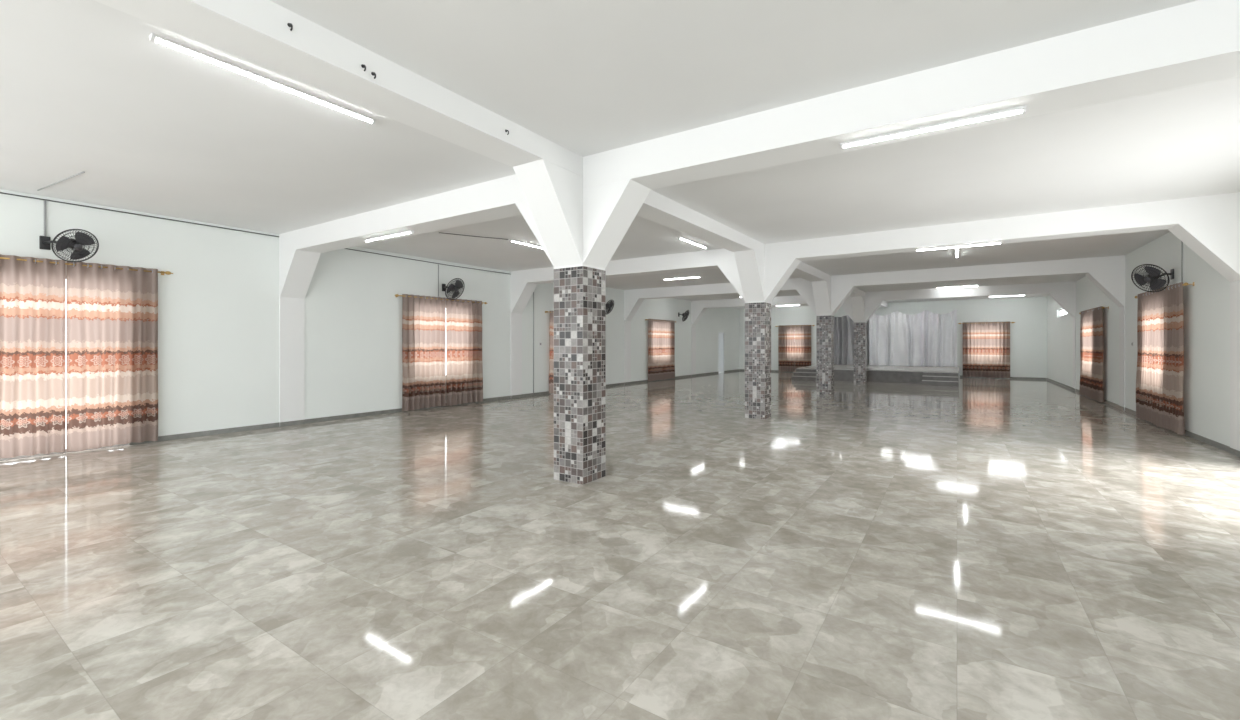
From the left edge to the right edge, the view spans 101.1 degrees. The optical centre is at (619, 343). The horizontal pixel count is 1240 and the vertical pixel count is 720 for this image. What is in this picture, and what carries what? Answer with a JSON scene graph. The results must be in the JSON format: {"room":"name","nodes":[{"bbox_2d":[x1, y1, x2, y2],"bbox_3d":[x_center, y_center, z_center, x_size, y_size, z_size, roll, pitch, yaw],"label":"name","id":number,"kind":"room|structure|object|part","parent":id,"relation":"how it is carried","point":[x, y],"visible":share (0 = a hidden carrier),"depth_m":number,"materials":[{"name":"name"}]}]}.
{"room":"community hall","nodes":[
{"label":"community hall","id":0,"kind":"room"},
{"bbox_2d":[0,189,738,435],"bbox_3d":[-2.102,-0.245,15.592,0.200,3.490,32.100,0,0,33],"label":"wall","id":1,"kind":"structure","parent":0,"point":[218,308],"depth_m":9.19,"materials":[{"name":"paint"}]},
{"bbox_2d":[44,201,45,235],"bbox_3d":[-7.737,-1.688,6.862,0.022,0.475,0.022,0,0,-34],"label":"conduit","id":2,"kind":"object","parent":1,"relation":"attached to","point":[44,201],"visible":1,"depth_m":6.86,"materials":[{"name":"plastic"}]},
{"bbox_2d":[0,443,128,459],"bbox_3d":[-7.725,0.275,6.992,0.060,2.450,1.450,0,0,33],"label":"door","id":3,"kind":"structure","parent":1,"relation":"in","point":[128,443],"depth_m":6.85,"materials":[{"name":"paint"}]},
{"bbox_2d":[39,229,98,261],"bbox_3d":[-7.393,-1.308,6.869,0.591,0.428,0.490,0,0,33],"label":"wall fan","id":4,"kind":"object","parent":1,"relation":"attached to","point":[80,239],"visible":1,"depth_m":6.80,"materials":[{"name":"black plastic"}]},
{"bbox_3d":[-7.736,-1.360,6.862,0.025,0.180,0.100,0,0,33],"label":"wall plate","id":5,"kind":"part","parent":4,"relation":"part of","materials":[{"name":"black plastic"}]},
{"bbox_3d":[-7.267,-1.308,6.679,0.133,0.192,0.168,0,0,33],"label":"blade","id":6,"kind":"part","parent":4,"relation":"part of","materials":[{"name":"grey plastic"}]},
{"bbox_3d":[-7.277,-1.213,6.875,0.073,0.175,0.205,0,0,2],"label":"blade","id":7,"kind":"part","parent":4,"relation":"part of","materials":[{"name":"grey plastic"}]},
{"bbox_3d":[-7.171,-1.403,6.844,0.073,0.175,0.205,0,0,30],"label":"blade","id":8,"kind":"part","parent":4,"relation":"part of","materials":[{"name":"grey plastic"}]},
{"bbox_2d":[0,254,172,457],"bbox_3d":[-7.673,0.171,6.838,0.158,2.622,2.610,0,0,33],"label":"curtain","id":9,"kind":"object","parent":1,"relation":"hanging from","point":[104,317],"visible":1,"depth_m":7.04,"materials":[{"name":"fabric"}]},
{"bbox_3d":[-7.920,0.171,6.424,0.114,2.622,1.287,0,0,33],"label":"panel","id":10,"kind":"part","parent":9,"relation":"part of","materials":[{"name":"fabric"}]},
{"bbox_3d":[-7.655,-1.095,6.826,0.022,0.022,2.490,0,0,33],"label":"rod","id":11,"kind":"part","parent":9,"relation":"part of","materials":[{"name":"gold metal"}]},
{"bbox_3d":[-7.298,0.171,7.365,0.114,2.622,0.957,0,0,33],"label":"panel","id":12,"kind":"part","parent":9,"relation":"part of","materials":[{"name":"fabric"}]},
{"bbox_2d":[0,192,278,236],"bbox_3d":[-8.453,-1.940,5.778,0.018,0.018,8.280,0,0,33],"label":"conduit","id":13,"kind":"object","parent":1,"relation":"attached to","point":[0,192],"visible":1,"depth_m":7.55,"materials":[{"name":"plastic"}]},
{"bbox_2d":[279,250,320,421],"bbox_3d":[-5.801,-0.075,9.251,0.620,3.150,0.420,0,0,33],"label":"pillar","id":14,"kind":"structure","parent":1,"relation":"attached to","point":[296,267],"depth_m":9.34,"materials":[{"name":"paint"}]},
{"bbox_2d":[364,230,413,241],"bbox_3d":[-3.515,-1.631,7.740,1.200,0.039,0.068,0,0,33],"label":"tube light","id":15,"kind":"object","parent":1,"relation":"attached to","point":[408,231],"visible":1,"depth_m":7.68,"materials":[{"name":"white"}]},
{"bbox_2d":[279,174,526,252],"bbox_3d":[-3.340,-1.820,7.625,6.520,0.340,0.420,0,0,33],"label":"beam","id":16,"kind":"structure","parent":1,"relation":"attached to","point":[494,199],"depth_m":7.10,"materials":[{"name":"paint"}]},
{"bbox_2d":[345,248,507,273],"bbox_3d":[-4.468,-1.910,11.810,0.018,0.038,5.300,0,0,33],"label":"conduit","id":17,"kind":"object","parent":1,"relation":"attached to","point":[345,248],"visible":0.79,"depth_m":11.64,"materials":[{"name":"plastic"}]},
{"bbox_2d":[129,369,738,444],"bbox_3d":[-2.005,1.460,15.528,0.032,0.080,31.700,0,0,33],"label":"baseboard","id":18,"kind":"structure","parent":1,"relation":"attached to","point":[313,420],"depth_m":9.76,"materials":[{"name":"tile"}]},
{"bbox_2d":[438,264,438,296],"bbox_3d":[-4.297,-1.500,12.068,0.020,0.760,0.020,0,0,-34],"label":"conduit","id":19,"kind":"object","parent":1,"relation":"attached to","point":[438,264],"visible":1,"depth_m":12.06,"materials":[{"name":"plastic"}]},
{"bbox_2d":[395,294,487,410],"bbox_3d":[-4.172,0.191,12.136,0.157,2.582,2.610,0,0,33],"label":"curtain","id":20,"kind":"object","parent":1,"relation":"attached to","point":[431,326],"visible":0.99,"depth_m":12.07,"materials":[{"name":"fabric"}]},
{"bbox_3d":[-4.461,0.191,11.660,0.113,2.582,1.137,0,0,33],"label":"panel","id":21,"kind":"part","parent":20,"relation":"part of","materials":[{"name":"fabric"}]},
{"bbox_3d":[-4.154,-1.055,12.124,0.022,0.022,2.490,0,0,33],"label":"rod","id":22,"kind":"part","parent":20,"relation":"part of","materials":[{"name":"gold metal"}]},
{"bbox_3d":[-3.840,0.191,12.601,0.115,2.582,1.107,0,0,33],"label":"panel","id":23,"kind":"part","parent":20,"relation":"part of","materials":[{"name":"fabric"}]},
{"bbox_2d":[442,278,464,299],"bbox_3d":[-3.924,-1.289,12.068,0.486,0.504,0.560,0,0,-29],"label":"wall fan","id":24,"kind":"object","parent":1,"relation":"attached to","point":[453,288],"visible":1,"depth_m":11.97,"materials":[{"name":"black plastic"}]},
{"bbox_3d":[-3.935,-1.289,11.868,0.154,0.226,0.197,0,0,33],"label":"blade","id":25,"kind":"part","parent":24,"relation":"part of","materials":[{"name":"grey plastic"}]},
{"bbox_3d":[-3.793,-1.401,12.041,0.085,0.205,0.246,0,0,33],"label":"blade","id":26,"kind":"part","parent":24,"relation":"part of","materials":[{"name":"grey plastic"}]},
{"bbox_2d":[511,283,537,395],"bbox_3d":[-2.637,-0.075,14.040,0.620,3.150,0.420,0,0,33],"label":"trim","id":27,"kind":"structure","parent":1,"relation":"attached to","point":[521,293],"depth_m":14.13,"materials":[{"name":"paint"}]},
{"bbox_2d":[533,292,533,392],"bbox_3d":[-2.505,-0.285,14.780,0.028,3.409,0.028,0,0,33],"label":"conduit","id":28,"kind":"object","parent":1,"relation":"attached to","point":[533,292],"visible":0.65,"depth_m":14.77,"materials":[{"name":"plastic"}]},
{"bbox_2d":[545,311,553,392],"bbox_3d":[-1.581,0.241,16.057,0.158,2.482,2.310,0,0,33],"label":"curtain","id":29,"kind":"object","parent":1,"relation":"attached to","point":[551,316],"visible":0.12,"depth_m":15.29,"materials":[{"name":"fabric"}]},
{"bbox_3d":[-1.839,0.241,15.629,0.106,2.482,0.950,0,0,33],"label":"panel","id":30,"kind":"part","parent":29,"relation":"part of","materials":[{"name":"fabric"}]},
{"bbox_2d":[606,300,613,314],"bbox_3d":[-0.397,-1.259,17.452,0.469,0.504,0.508,0,0,-25],"label":"wall fan","id":31,"kind":"object","parent":1,"relation":"attached to","point":[610,304],"visible":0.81,"depth_m":17.39,"materials":[{"name":"black plastic"}]},
{"bbox_2d":[511,248,735,283],"bbox_3d":[-0.121,-1.820,12.378,6.650,0.340,0.420,0,0,33],"label":"beam","id":32,"kind":"structure","parent":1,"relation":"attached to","point":[707,259],"depth_m":11.59,"materials":[{"name":"paint"}]},
{"bbox_2d":[624,299,643,381],"bbox_3d":[0.533,-0.075,18.837,0.620,3.150,0.420,0,0,33],"label":"trim","id":33,"kind":"structure","parent":1,"relation":"attached to","point":[631,306],"depth_m":18.86,"materials":[{"name":"paint"}]},
{"bbox_2d":[645,319,675,380],"bbox_3d":[1.713,0.241,21.042,0.158,2.482,2.560,0,0,33],"label":"curtain","id":34,"kind":"object","parent":1,"relation":"attached to","point":[661,333],"visible":1,"depth_m":20.96,"materials":[{"name":"fabric"}]},
{"bbox_3d":[1.429,0.241,20.571,0.110,2.482,1.100,0,0,33],"label":"panel","id":35,"kind":"part","parent":34,"relation":"part of","materials":[{"name":"fabric"}]},
{"bbox_3d":[2.034,0.241,21.489,0.115,2.482,1.100,0,0,33],"label":"panel","id":36,"kind":"part","parent":34,"relation":"part of","materials":[{"name":"fabric"}]},
{"bbox_2d":[678,310,688,320],"bbox_3d":[2.856,-1.239,22.375,0.469,0.504,0.508,0,0,-25],"label":"wall fan","id":37,"kind":"object","parent":1,"relation":"attached to","point":[686,313],"visible":1,"depth_m":22.27,"materials":[{"name":"black plastic"}]},
{"bbox_2d":[691,308,706,374],"bbox_3d":[3.676,-0.075,23.593,0.620,3.150,0.420,0,0,33],"label":"trim","id":38,"kind":"structure","parent":1,"relation":"attached to","point":[696,313],"depth_m":23.64,"materials":[{"name":"paint"}]},
{"bbox_2d":[624,278,811,298],"bbox_3d":[3.103,-1.820,17.140,6.779,0.340,0.420,0,0,33],"label":"beam","id":39,"kind":"structure","parent":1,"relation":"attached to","point":[792,284],"depth_m":17.28,"materials":[{"name":"paint"}]},
{"bbox_2d":[718,332,723,372],"bbox_3d":[5.244,0.450,26.619,0.060,2.100,0.800,0,0,33],"label":"door","id":40,"kind":"structure","parent":1,"relation":"in","point":[720,335],"depth_m":26.59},
{"bbox_2d":[691,295,851,307],"bbox_3d":[6.298,-1.820,21.860,6.907,0.340,0.420,0,0,33],"label":"beam","id":41,"kind":"structure","parent":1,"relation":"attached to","point":[781,300],"depth_m":22.39,"materials":[{"name":"paint"}]},
{"bbox_2d":[0,371,1239,719],"bbox_3d":[3.571,1.550,11.844,14.000,0.100,32.300,0,0,33],"label":"floor","id":42,"kind":"structure","parent":0,"point":[979,548],"depth_m":3.52,"materials":[{"name":"tile"}]},
{"bbox_2d":[513,159,650,484],"bbox_3d":[-0.449,-0.244,5.714,1.488,3.488,1.444,0,0,-13],"label":"column","id":43,"kind":"structure","parent":42,"relation":"on","point":[579,229],"depth_m":5.47,"materials":[{"name":"tile"}]},
{"bbox_2d":[717,250,800,418],"bbox_3d":[2.824,-0.244,10.432,1.488,3.488,1.444,0,0,-13],"label":"column","id":44,"kind":"structure","parent":42,"relation":"on","point":[756,280],"depth_m":10.20,"materials":[{"name":"tile"}]},
{"bbox_2d":[796,281,855,394],"bbox_3d":[6.101,-0.244,15.158,1.488,3.488,1.444,0,0,-13],"label":"column","id":45,"kind":"structure","parent":42,"relation":"on","point":[825,300],"depth_m":14.94,"materials":[{"name":"tile"}]},
{"bbox_2d":[841,296,883,382],"bbox_3d":[9.351,-0.244,19.843,1.488,3.488,1.444,0,0,-13],"label":"column","id":46,"kind":"structure","parent":42,"relation":"on","point":[859,310],"depth_m":19.61,"materials":[{"name":"tile"}]},
{"bbox_2d":[792,364,958,386],"bbox_3d":[11.194,1.260,22.065,5.790,0.480,6.200,0,0,33],"label":"stage","id":47,"kind":"object","parent":42,"relation":"on","point":[924,375],"visible":0.83,"depth_m":20.11,"materials":[{"name":"tile"}]},
{"bbox_2d":[834,315,868,364],"bbox_3d":[11.257,-0.220,25.146,1.858,2.460,0.492,0,0,35],"label":"drape","id":48,"kind":"object","parent":47,"relation":"on","point":[844,325],"visible":0.59,"depth_m":25.24,"materials":[{"name":"white fabric"}]},
{"bbox_2d":[869,309,956,366],"bbox_3d":[13.373,-0.270,23.413,3.500,2.560,0.505,0,0,33],"label":"drape","id":49,"kind":"object","parent":47,"relation":"on","point":[925,338],"visible":1,"depth_m":23.33,"materials":[{"name":"white fabric"}]},
{"bbox_2d":[0,0,1239,308],"bbox_3d":[3.571,-2.065,11.844,14.000,0.150,32.300,0,0,33],"label":"ceiling","id":50,"kind":"structure","parent":0,"point":[151,127],"depth_m":4.54,"materials":[{"name":"paint"}]},
{"bbox_2d":[37,171,84,190],"bbox_3d":[-6.848,-1.984,6.233,1.508,0.016,0.016,0,0,28],"label":"cable","id":51,"kind":"object","parent":50,"relation":"attached to","point":[83,171],"visible":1,"depth_m":6.21,"materials":[{"name":"plastic"}]},
{"bbox_2d":[149,33,375,123],"bbox_3d":[-2.601,-1.972,3.900,0.068,0.039,1.500,0,0,33],"label":"tube light","id":52,"kind":"object","parent":50,"relation":"in","point":[153,37],"visible":1,"depth_m":3.73,"materials":[{"name":"white plastic"}]},
{"bbox_2d":[439,232,507,239],"bbox_3d":[-2.679,-1.984,9.388,1.254,0.016,0.040,0,0,-28],"label":"cable","id":53,"kind":"object","parent":50,"relation":"attached to","point":[439,232],"visible":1,"depth_m":9.38,"materials":[{"name":"plastic"}]},
{"bbox_2d":[509,239,542,248],"bbox_3d":[-1.761,-1.972,10.213,0.068,0.039,1.200,0,0,33],"label":"recessed light","id":54,"kind":"object","parent":50,"relation":"in","point":[510,240],"visible":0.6,"depth_m":10.03,"materials":[{"name":"white plastic"}]},
{"bbox_2d":[664,276,699,279],"bbox_3d":[1.851,-1.972,15.317,1.200,0.039,0.068,0,0,33],"label":"recessed light","id":55,"kind":"object","parent":50,"relation":"in","point":[695,276],"visible":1,"depth_m":15.26,"materials":[{"name":"white plastic"}]},
{"bbox_2d":[678,237,706,248],"bbox_3d":[1.429,-1.972,9.963,0.068,0.039,1.200,0,0,33],"label":"recessed light","id":56,"kind":"object","parent":50,"relation":"in","point":[681,238],"visible":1,"depth_m":9.90,"materials":[{"name":"white plastic"}]},
{"bbox_2d":[955,248,958,257],"bbox_3d":[7.277,-1.972,11.013,0.068,0.039,1.200,0,0,33],"label":"recessed light","id":57,"kind":"object","parent":50,"relation":"in","point":[956,249],"visible":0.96,"depth_m":10.98,"materials":[{"name":"white plastic"}]},
{"bbox_2d":[937,285,977,287],"bbox_3d":[11.632,-1.972,17.604,1.200,0.039,0.068,0,0,33],"label":"recessed light","id":58,"kind":"object","parent":50,"relation":"in","point":[972,285],"visible":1,"depth_m":17.57,"materials":[{"name":"white"}]},
{"bbox_2d":[739,297,1046,377],"bbox_3d":[12.364,-0.245,25.151,13.400,3.490,0.200,0,0,33],"label":"wall","id":59,"kind":"structure","parent":0,"point":[1028,334],"depth_m":22.61,"materials":[{"name":"paint"}]},
{"bbox_2d":[94,0,887,306],"bbox_3d":[3.752,-1.885,11.726,0.550,0.210,31.711,0,0,34],"label":"beam","id":60,"kind":"structure","parent":59,"relation":"attached to","point":[257,32],"depth_m":3.55,"materials":[{"name":"paint"}]},
{"bbox_2d":[775,325,814,371],"bbox_3d":[9.245,0.241,26.997,2.060,2.482,0.158,0,0,33],"label":"curtain","id":61,"kind":"object","parent":59,"relation":"hanging from","point":[794,341],"visible":0.96,"depth_m":26.98,"materials":[{"name":"fabric"}]},
{"bbox_3d":[8.879,0.241,27.213,0.850,2.482,0.114,0,0,33],"label":"panel","id":62,"kind":"part","parent":61,"relation":"part of","materials":[{"name":"fabric"}]},
{"bbox_3d":[9.588,0.241,26.746,0.850,2.482,0.112,0,0,33],"label":"panel","id":63,"kind":"part","parent":61,"relation":"part of","materials":[{"name":"fabric"}]},
{"bbox_2d":[739,369,1046,379],"bbox_3d":[12.306,1.460,25.062,13.360,0.080,0.012,0,0,33],"label":"baseboard","id":64,"kind":"structure","parent":59,"relation":"attached to","point":[739,369],"depth_m":22.00,"materials":[{"name":"tile"}]},
{"bbox_2d":[958,321,1014,377],"bbox_3d":[16.112,0.256,22.460,2.060,2.452,0.157,0,0,33],"label":"curtain","id":65,"kind":"object","parent":59,"relation":"hanging from","point":[986,345],"visible":1,"depth_m":22.43,"materials":[{"name":"fabric"}]},
{"bbox_3d":[15.745,0.256,22.677,0.850,2.452,0.113,0,0,33],"label":"panel","id":66,"kind":"part","parent":65,"relation":"part of","materials":[{"name":"fabric"}]},
{"bbox_3d":[16.454,0.256,22.208,0.850,2.452,0.113,0,0,33],"label":"panel","id":67,"kind":"part","parent":65,"relation":"part of","materials":[{"name":"fabric"}]},
{"bbox_2d":[1047,232,1229,445],"bbox_3d":[9.244,-0.245,8.095,0.200,3.490,32.100,0,0,33],"label":"wall","id":68,"kind":"structure","parent":0,"point":[1206,379],"depth_m":8.65,"materials":[{"name":"paint"}]},
{"bbox_2d":[583,0,1239,189],"bbox_3d":[2.421,-1.820,3.818,6.470,0.340,0.420,0,0,33],"label":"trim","id":69,"kind":"structure","parent":68,"relation":"attached to","point":[1196,42],"depth_m":3.59,"materials":[{"name":"paint"}]},
{"bbox_2d":[840,105,1025,148],"bbox_3d":[2.325,-1.631,3.881,1.200,0.039,0.068,0,0,33],"label":"tube light","id":70,"kind":"object","parent":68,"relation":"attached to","point":[1022,109],"visible":1,"depth_m":3.82,"materials":[{"name":"white plastic"}]},
{"bbox_2d":[916,241,1001,251],"bbox_3d":[5.656,-1.631,8.560,1.200,0.039,0.068,0,0,33],"label":"tube light","id":71,"kind":"object","parent":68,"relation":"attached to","point":[990,243],"visible":1,"depth_m":8.53,"materials":[{"name":"white plastic"}]},
{"bbox_2d":[865,281,1075,300],"bbox_3d":[12.059,-1.820,18.053,6.083,0.340,0.420,0,0,33],"label":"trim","id":72,"kind":"structure","parent":68,"relation":"attached to","point":[1055,287],"depth_m":17.69,"materials":[{"name":"paint"}]},
{"bbox_2d":[831,255,1124,286],"bbox_3d":[8.863,-1.820,13.333,6.211,0.340,0.420,0,0,33],"label":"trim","id":73,"kind":"structure","parent":68,"relation":"attached to","point":[1082,266],"depth_m":12.86,"materials":[{"name":"paint"}]},
{"bbox_2d":[765,192,1239,260],"bbox_3d":[5.639,-1.820,8.571,6.340,0.340,0.420,0,0,33],"label":"ceiling beam","id":74,"kind":"structure","parent":68,"relation":"attached to","point":[1165,214],"depth_m":7.92,"materials":[{"name":"paint"}]},
{"bbox_2d":[1049,292,1075,388],"bbox_3d":[14.338,-0.075,16.547,0.620,3.150,0.420,0,0,33],"label":"trim","id":75,"kind":"structure","parent":68,"relation":"attached to","point":[1067,300],"depth_m":16.30,"materials":[{"name":"paint"}]},
{"bbox_2d":[1059,308,1066,316],"bbox_3d":[15.998,-1.150,18.315,0.060,0.300,2.200,0,0,33],"label":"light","id":76,"kind":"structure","parent":68,"relation":"in","point":[1060,310],"depth_m":19.02,"materials":[{"name":"paint"}]},
{"bbox_2d":[1079,306,1108,401],"bbox_3d":[12.871,0.266,13.909,0.158,2.432,2.960,0,0,33],"label":"curtain","id":77,"kind":"object","parent":68,"relation":"hanging from","point":[1091,320],"visible":1,"depth_m":13.69,"materials":[{"name":"fabric"}]},
{"bbox_3d":[13.212,0.266,14.463,0.114,2.432,1.300,0,0,33],"label":"panel","id":78,"kind":"part","parent":77,"relation":"part of","materials":[{"name":"fabric"}]},
{"bbox_3d":[12.495,0.266,13.378,0.113,2.432,1.300,0,0,33],"label":"panel","id":79,"kind":"part","parent":77,"relation":"part of","materials":[{"name":"fabric"}]},
{"bbox_2d":[1085,271,1124,406],"bbox_3d":[11.196,-0.075,11.792,0.620,3.150,0.420,0,0,33],"label":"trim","id":80,"kind":"structure","parent":68,"relation":"attached to","point":[1111,283],"depth_m":11.58,"materials":[{"name":"paint"}]},
{"bbox_2d":[1047,378,1239,456],"bbox_3d":[9.148,1.460,8.159,0.032,0.080,31.700,0,0,33],"label":"baseboard","id":81,"kind":"structure","parent":68,"relation":"attached to","point":[1232,451],"depth_m":8.01,"materials":[{"name":"tile"}]},
{"bbox_2d":[1131,264,1173,291],"bbox_3d":[9.374,-1.160,8.979,0.530,0.494,0.379,0,0,44],"label":"wall fan","id":82,"kind":"object","parent":68,"relation":"attached to","point":[1153,274],"visible":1,"depth_m":8.96,"materials":[{"name":"black plastic"}]},
{"bbox_3d":[9.330,-1.160,9.129,0.151,0.222,0.190,0,0,-10],"label":"blade","id":83,"kind":"part","parent":82,"relation":"part of","materials":[{"name":"grey plastic"}]},
{"bbox_3d":[9.303,-1.270,8.909,0.084,0.201,0.236,0,0,5],"label":"blade","id":84,"kind":"part","parent":82,"relation":"part of","materials":[{"name":"grey plastic"}]},
{"bbox_3d":[9.428,-1.051,8.931,0.084,0.201,0.236,0,0,-24],"label":"blade","id":85,"kind":"part","parent":82,"relation":"part of","materials":[{"name":"grey plastic"}]},
{"bbox_3d":[9.647,-1.220,8.908,0.025,0.180,0.100,0,0,33],"label":"wall plate","id":86,"kind":"part","parent":82,"relation":"part of","materials":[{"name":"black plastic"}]},
{"bbox_2d":[1135,282,1193,434],"bbox_3d":[9.798,0.241,9.257,0.158,2.482,2.810,0,0,33],"label":"curtain","id":87,"kind":"object","parent":68,"relation":"hanging from","point":[1160,315],"visible":0.96,"depth_m":9.03,"materials":[{"name":"fabric"}]},
{"bbox_3d":[10.112,0.241,9.769,0.111,2.482,1.250,0,0,33],"label":"panel","id":88,"kind":"part","parent":87,"relation":"part of","materials":[{"name":"fabric"}]},
{"bbox_3d":[9.435,0.241,8.748,0.113,2.482,1.200,0,0,33],"label":"panel","id":89,"kind":"part","parent":87,"relation":"part of","materials":[{"name":"fabric"}]},
{"bbox_2d":[1181,241,1182,281],"bbox_3d":[9.401,-1.510,8.531,0.018,0.960,0.018,0,0,-34],"label":"conduit","id":90,"kind":"object","parent":68,"relation":"attached to","point":[1181,241],"visible":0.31,"depth_m":8.53,"materials":[{"name":"plastic"}]},
{"bbox_2d":[1168,218,1239,450],"bbox_3d":[8.026,-0.075,6.994,0.620,3.150,0.420,0,0,33],"label":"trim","id":91,"kind":"structure","parent":68,"relation":"attached to","point":[1217,242],"depth_m":6.84,"materials":[{"name":"paint"}]}
]}

